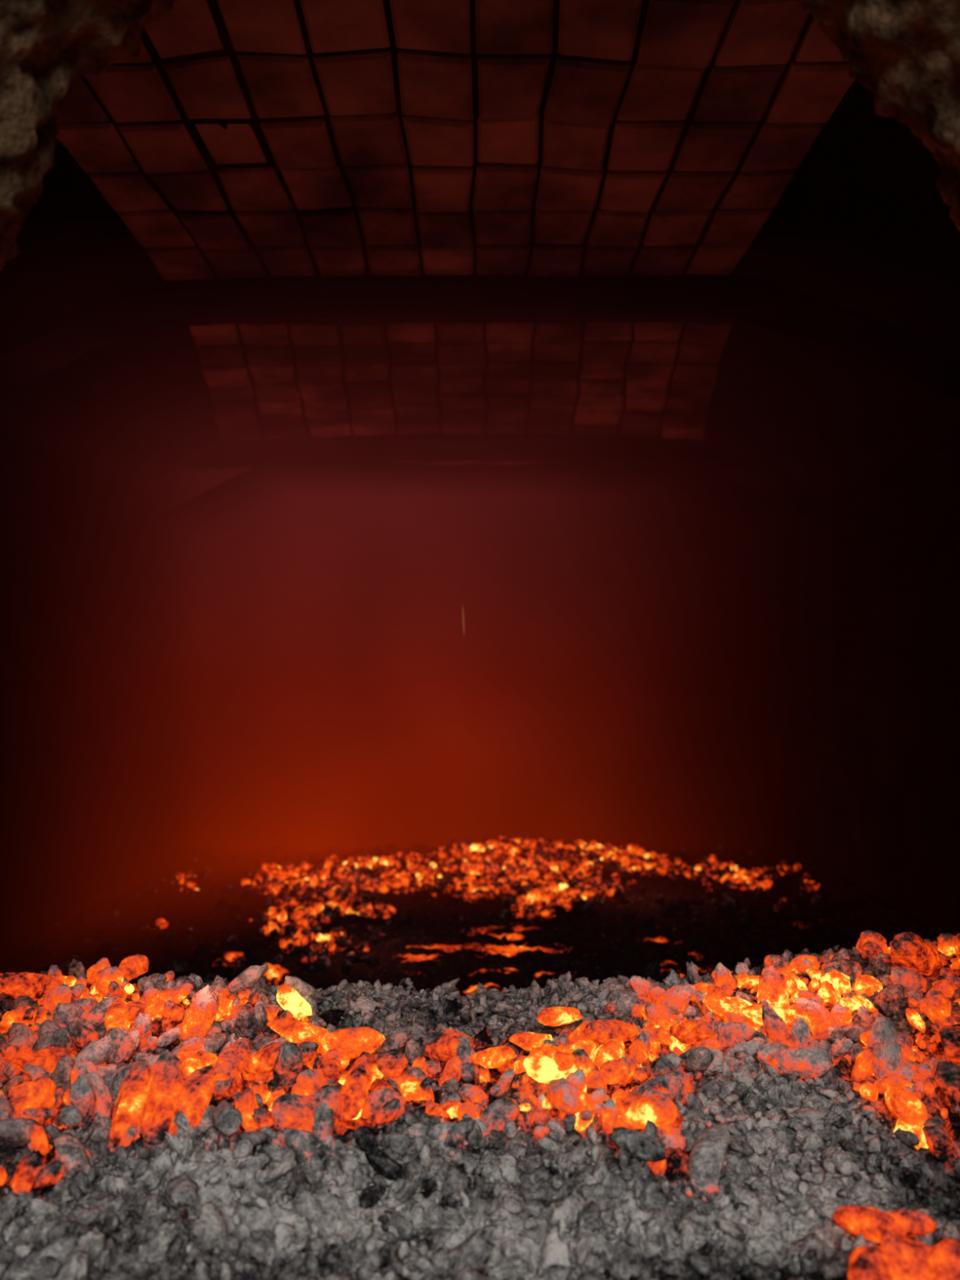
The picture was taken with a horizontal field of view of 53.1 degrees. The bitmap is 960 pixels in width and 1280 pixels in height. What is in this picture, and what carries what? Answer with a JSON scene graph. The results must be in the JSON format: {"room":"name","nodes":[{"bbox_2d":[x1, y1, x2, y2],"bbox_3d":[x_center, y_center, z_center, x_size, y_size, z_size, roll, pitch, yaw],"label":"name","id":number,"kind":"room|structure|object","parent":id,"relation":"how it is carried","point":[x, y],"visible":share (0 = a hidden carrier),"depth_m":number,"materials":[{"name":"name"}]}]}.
{"room":"furnace interior","nodes":[
{"label":"furnace interior","id":0,"kind":"room"},
{"bbox_2d":[0,331,205,947],"bbox_3d":[-1.646,-0.013,3.278,0.029,2.400,4.750,0,-2,0],"label":"wall","id":1,"kind":"structure","parent":0,"point":[101,609],"depth_m":3.96,"materials":[{"name":"brick"}]},
{"bbox_2d":[0,0,959,551],"bbox_3d":[0.000,-0.916,3.241,3.800,0.860,5.200,0,-2,0],"label":"ceiling","id":2,"kind":"structure","parent":0,"point":[314,247],"depth_m":2.89,"materials":[{"name":"ceramic"}]},
{"bbox_2d":[200,460,759,848],"bbox_3d":[0.000,0.084,5.627,3.320,2.400,0.029,0,-2,0],"label":"wall","id":3,"kind":"structure","parent":0,"point":[600,682],"depth_m":5.62,"materials":[{"name":"brick"}]},
{"bbox_2d":[0,0,959,271],"bbox_3d":[0.001,-0.794,0.930,4.073,2.965,0.325,0,-2,0],"label":"wall","id":4,"kind":"structure","parent":0,"point":[905,52],"depth_m":0.95,"materials":[{"name":"stone"}]},
{"bbox_2d":[0,835,959,1279],"bbox_3d":[0.000,0.880,3.066,3.200,0.468,5.000,0,-2,0],"label":"floor","id":5,"kind":"structure","parent":0,"point":[441,948],"depth_m":1.48,"materials":[{"name":"black stone"}]},
{"bbox_2d":[8,832,862,990],"bbox_3d":[0.003,1.072,3.923,3.173,0.215,2.966,0,-2,0],"label":"heap","id":6,"kind":"object","parent":5,"relation":"on","point":[282,880],"visible":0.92,"depth_m":4.23,"materials":[{"name":"orange stone"}]},
{"bbox_2d":[0,929,959,1279],"bbox_3d":[0.014,0.599,1.382,2.239,0.192,1.030,0,-2,-6],"label":"glowing embers","id":7,"kind":"object","parent":5,"relation":"on","point":[172,1092],"visible":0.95,"depth_m":1.37},
{"bbox_2d":[0,940,959,1279],"bbox_3d":[-0.003,0.636,1.373,2.447,0.169,1.321,0,-2,0],"label":"ash coals","id":8,"kind":"object","parent":5,"relation":"on","point":[75,1244],"visible":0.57,"depth_m":1.11},
{"bbox_2d":[755,337,959,937],"bbox_3d":[1.646,-0.013,3.278,0.031,2.400,4.750,0,-2,-1],"label":"wall","id":9,"kind":"structure","parent":0,"point":[858,642],"depth_m":3.99,"materials":[{"name":"brick"}]}
]}

